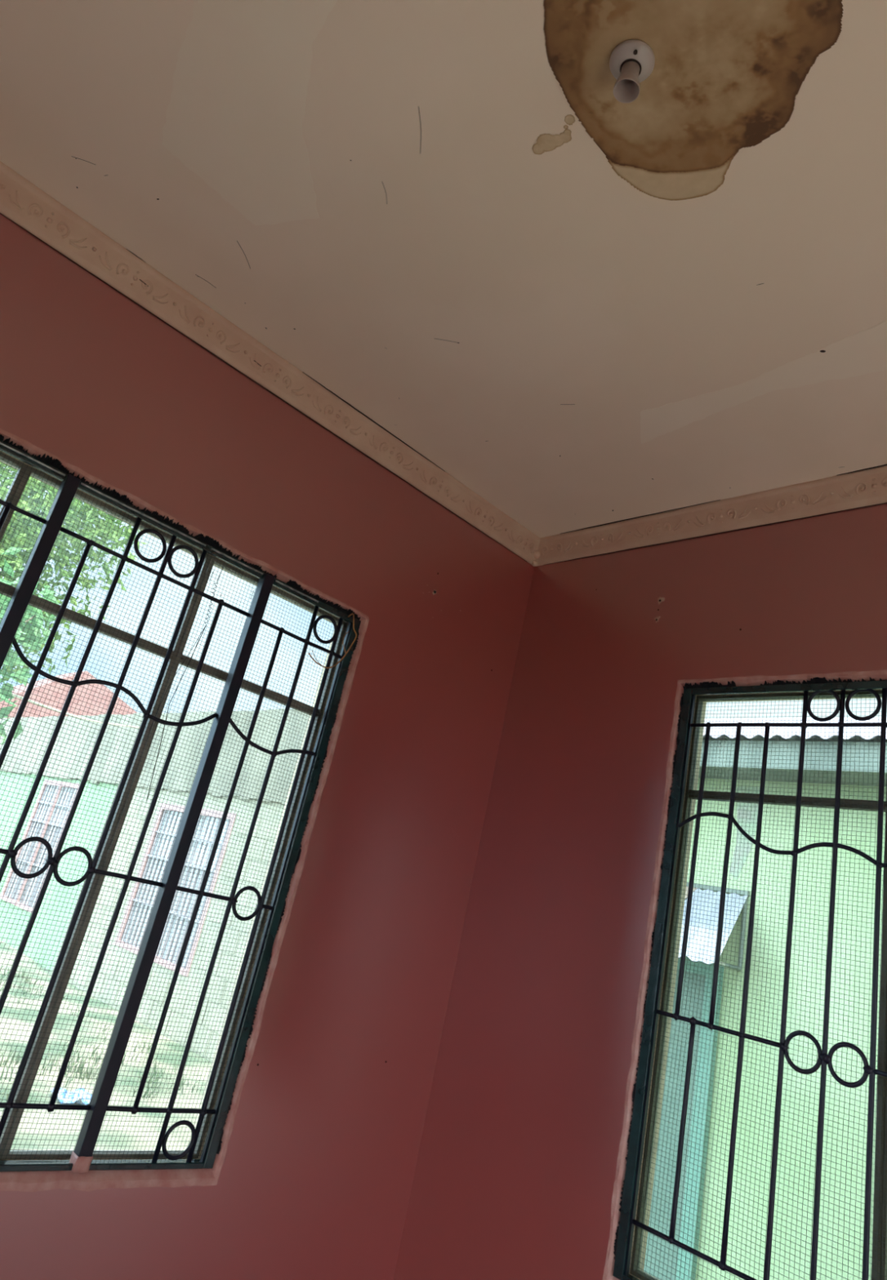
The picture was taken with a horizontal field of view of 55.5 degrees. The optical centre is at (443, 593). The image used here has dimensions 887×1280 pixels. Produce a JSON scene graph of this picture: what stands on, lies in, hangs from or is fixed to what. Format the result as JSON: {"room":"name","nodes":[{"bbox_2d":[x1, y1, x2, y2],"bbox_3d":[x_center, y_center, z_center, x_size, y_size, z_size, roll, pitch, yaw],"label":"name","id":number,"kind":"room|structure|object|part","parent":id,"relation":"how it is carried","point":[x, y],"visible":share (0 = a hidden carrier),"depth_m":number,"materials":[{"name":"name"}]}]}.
{"room":"damaged room","nodes":[
{"label":"damaged room","id":0,"kind":"room"},
{"bbox_2d":[0,213,533,1279],"bbox_3d":[-1.611,0.236,1.594,5.000,3.000,0.152,30,-26,-37],"label":"wall","id":1,"kind":"structure","parent":0,"point":[311,1175],"depth_m":2.56,"materials":[{"name":"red paint"}]},
{"bbox_2d":[0,453,346,1159],"bbox_3d":[-1.080,0.492,2.089,1.660,1.583,0.037,30,-26,-37],"label":"window","id":2,"kind":"structure","parent":1,"relation":"in","point":[95,881],"depth_m":2.31,"materials":[{"name":"grey metal"}]},
{"bbox_3d":[-1.108,0.647,2.049,0.531,1.239,0.004,30,-26,-37],"label":"pane","id":3,"kind":"part","parent":2,"relation":"part of","materials":[{"name":"clear glass"}]},
{"bbox_3d":[-0.728,0.865,2.378,0.508,1.239,0.004,30,-26,-37],"label":"pane","id":4,"kind":"part","parent":2,"relation":"part of","materials":[{"name":"clear glass"}]},
{"bbox_3d":[-0.557,0.142,2.658,0.508,0.300,0.004,30,-26,-37],"label":"pane","id":5,"kind":"part","parent":2,"relation":"part of","materials":[{"name":"clear glass"}]},
{"bbox_2d":[0,434,360,1172],"bbox_3d":[-1.026,0.476,2.044,1.665,1.601,0.065,30,-26,-37],"label":"window grille","id":6,"kind":"object","parent":1,"relation":"in","point":[80,1161],"visible":1,"depth_m":2.26,"materials":[{"name":"black metal"}]},
{"bbox_3d":[-1.139,0.416,1.927,0.034,1.577,0.034,30,-26,-37],"label":"square post","id":7,"kind":"part","parent":6,"relation":"part of","materials":[{"name":"black metal"}]},
{"bbox_3d":[-0.900,-0.261,2.254,1.445,0.007,0.006,30,-26,-37],"label":"worn head rod","id":8,"kind":"part","parent":6,"relation":"part of","materials":[{"name":"metal"}]},
{"bbox_2d":[0,450,348,1161],"bbox_3d":[-1.045,0.487,2.053,1.644,1.568,0.007,30,-26,-37],"label":"wire mesh","id":9,"kind":"object","parent":6,"relation":"attached to","point":[2,451],"visible":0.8,"depth_m":2.23,"materials":[{"name":"grey metal"}]},
{"bbox_2d":[146,568,253,801],"bbox_3d":[-0.711,0.256,2.436,0.178,0.705,0.010,30,-26,-37],"label":"wire","id":10,"kind":"object","parent":9,"relation":"hanging from","point":[222,568],"visible":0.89,"depth_m":2.40,"materials":[{"name":"black"}]},
{"bbox_3d":[-0.706,0.663,2.302,0.034,1.577,0.034,30,-26,-37],"label":"square post","id":11,"kind":"part","parent":6,"relation":"part of","materials":[{"name":"black metal"}]},
{"bbox_2d":[307,613,356,668],"bbox_3d":[-0.347,0.144,2.706,0.150,0.210,0.020,28,-25,-34],"label":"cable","id":12,"kind":"object","parent":6,"relation":"attached to","point":[340,660],"visible":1,"depth_m":2.72,"materials":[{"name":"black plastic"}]},
{"bbox_2d":[0,160,539,566],"bbox_3d":[-1.232,-1.090,2.036,4.705,0.113,0.046,30,-26,-37],"label":"trim","id":13,"kind":"structure","parent":1,"relation":"attached to","point":[22,202],"depth_m":2.56,"materials":[{"name":"paint"}]},
{"bbox_2d":[0,0,886,542],"bbox_3d":[0.207,-1.492,0.444,5.470,0.121,5.400,30,-26,-37],"label":"ceiling","id":14,"kind":"structure","parent":0,"point":[582,306],"depth_m":1.94,"materials":[{"name":"beige paint"}]},
{"bbox_2d":[608,39,654,103],"bbox_3d":[0.335,-0.933,1.521,0.081,0.080,0.081,30,-26,-37],"label":"holder","id":15,"kind":"object","parent":14,"relation":"attached to","point":[631,61],"visible":1,"depth_m":1.51,"materials":[{"name":"beige plastic"}]},
{"bbox_2d":[612,61,639,103],"bbox_3d":[0.333,-0.925,1.517,0.048,0.062,0.048,30,-26,-37],"label":"socket","id":16,"kind":"object","parent":15,"relation":"attached to","point":[625,90],"depth_m":1.52,"materials":[{"name":"white plastic"}]},
{"bbox_3d":[0.341,-0.960,1.531,0.081,0.022,0.081,30,-26,-37],"label":"plate","id":17,"kind":"part","parent":15,"relation":"part of","materials":[{"name":"beige plastic"}]},
{"bbox_2d":[393,503,886,1279],"bbox_3d":[1.684,0.928,1.365,0.152,3.000,4.550,30,-26,-37],"label":"wall","id":18,"kind":"structure","parent":0,"point":[520,1169],"depth_m":2.64,"materials":[{"name":"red paint"}]},
{"bbox_2d":[535,464,886,566],"bbox_3d":[1.876,-0.419,1.873,0.046,0.109,4.405,30,-26,-37],"label":"trim","id":19,"kind":"structure","parent":18,"relation":"attached to","point":[864,487],"depth_m":2.84,"materials":[{"name":"paint"}]},
{"bbox_2d":[612,676,886,1279],"bbox_3d":[1.202,0.926,1.839,0.063,1.598,1.714,30,-26,-37],"label":"window grille","id":20,"kind":"object","parent":18,"relation":"in","point":[640,1095],"visible":1,"depth_m":2.26,"materials":[{"name":"black metal"}]},
{"bbox_2d":[628,689,886,1279],"bbox_3d":[1.215,0.942,1.845,0.006,1.566,1.695,30,-26,-37],"label":"wire mesh","id":21,"kind":"object","parent":20,"relation":"attached to","point":[749,695],"visible":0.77,"depth_m":2.19,"materials":[{"name":"grey"}]},
{"bbox_2d":[629,690,886,1279],"bbox_3d":[1.251,0.961,1.876,0.037,1.583,1.710,30,-26,-37],"label":"window","id":22,"kind":"structure","parent":18,"relation":"in","point":[789,802],"depth_m":2.30,"materials":[{"name":"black metal"}]},
{"bbox_3d":[1.012,0.453,2.502,0.004,0.298,0.581,30,-26,-37],"label":"pane","id":23,"kind":"part","parent":22,"relation":"part of","materials":[{"name":"clear glass"}]},
{"label":"outside","id":24,"kind":"structure","parent":0,"visible":0},
{"bbox_2d":[0,940,211,1149],"bbox_3d":[0.406,3.067,2.968,62.000,0.156,76.000,30,-26,-37],"label":"ground","id":25,"kind":"structure","parent":24,"point":[101,1006],"depth_m":6.80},
{"bbox_2d":[0,546,59,743],"bbox_3d":[-3.216,1.169,4.811,1.093,3.397,1.330,20,-22,-17],"label":"sapling","id":26,"kind":"object","parent":25,"relation":"on","point":[14,548],"visible":0.55,"depth_m":5.54,"materials":[{"name":"green plant"}]},
{"bbox_2d":[0,671,137,787],"bbox_3d":[-9.771,4.738,21.110,6.200,5.450,5.600,30,-26,-37],"label":"house","id":27,"kind":"structure","parent":25,"relation":"on","point":[71,676],"depth_m":19.92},
{"bbox_2d":[50,1088,92,1105],"bbox_3d":[-2.520,3.431,5.759,0.261,0.061,0.292,30,-26,-37],"label":"plastic bag","id":28,"kind":"object","parent":25,"relation":"on","point":[84,1096],"visible":0.62,"depth_m":5.72,"materials":[{"name":"white plastic"}]},
{"bbox_2d":[0,462,147,684],"bbox_3d":[-4.740,0.111,6.799,3.826,6.082,3.741,16,-21,-8],"label":"leafy tree","id":29,"kind":"object","parent":25,"relation":"on","point":[3,488],"visible":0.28,"depth_m":7.08,"materials":[{"name":"green plant"}]},
{"bbox_2d":[0,960,201,1146],"bbox_3d":[-5.408,3.166,6.774,5.917,0.200,10.696,30,-26,-37],"label":"grass tufts","id":30,"kind":"object","parent":25,"relation":"on","point":[80,1069],"visible":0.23,"depth_m":6.69,"materials":[{"name":"green plant"}]},
{"bbox_2d":[0,708,309,1062],"bbox_3d":[-4.166,4.263,13.661,4.349,3.477,12.700,30,-26,-37],"label":"neighbouring house","id":31,"kind":"structure","parent":25,"relation":"on","point":[92,929],"depth_m":10.26,"materials":[{"name":"concrete"}]},
{"bbox_3d":[-6.175,4.070,12.779,0.030,1.160,1.410,30,-26,-37],"label":"door panel","id":32,"kind":"part","parent":31,"relation":"part of","materials":[{"name":"grey paint"}]},
{"bbox_3d":[-6.147,3.786,12.851,0.030,1.860,0.060,30,-26,-37],"label":"post","id":33,"kind":"part","parent":31,"relation":"part of","materials":[{"name":"pink metal"}]},
{"bbox_3d":[-6.133,3.794,12.863,0.050,1.860,1.550,30,-26,-37],"label":"door frame","id":34,"kind":"part","parent":31,"relation":"part of","materials":[{"name":"pink metal"}]},
{"bbox_2d":[11,693,138,728],"bbox_3d":[-4.065,1.371,9.624,0.051,0.584,4.695,14,-21,-2],"label":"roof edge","id":35,"kind":"object","parent":31,"relation":"attached to","point":[14,695],"visible":0.66,"depth_m":9.04,"materials":[{"name":"beige"}]},
{"bbox_3d":[-3.114,3.570,9.574,0.030,0.990,1.690,30,-26,-37],"label":"door panel","id":36,"kind":"part","parent":31,"relation":"part of","materials":[{"name":"grey paint"}]},
{"bbox_3d":[-3.073,3.299,9.656,0.050,1.680,1.830,30,-26,-37],"label":"door frame","id":37,"kind":"part","parent":31,"relation":"part of","materials":[{"name":"pink metal"}]},
{"bbox_2d":[643,716,886,1279],"bbox_3d":[4.168,2.580,4.838,4.120,3.913,9.801,30,-26,-37],"label":"house","id":38,"kind":"structure","parent":25,"relation":"on","point":[824,732],"depth_m":4.81,"materials":[{"name":"paint"}]},
{"bbox_3d":[1.214,3.141,5.124,0.030,1.660,0.680,30,-26,-37],"label":"door","id":39,"kind":"part","parent":38,"relation":"part of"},
{"bbox_3d":[1.214,3.114,5.125,0.050,1.770,0.845,30,-26,-37],"label":"door frame","id":40,"kind":"part","parent":38,"relation":"part of","materials":[{"name":"green"}]},
{"bbox_2d":[677,882,749,970],"bbox_3d":[1.364,2.017,5.302,0.504,0.484,1.090,30,-26,-37],"label":"awning","id":41,"kind":"object","parent":38,"relation":"attached to","point":[735,895],"visible":0.31,"depth_m":5.09,"materials":[{"name":"white metal"}]}
]}

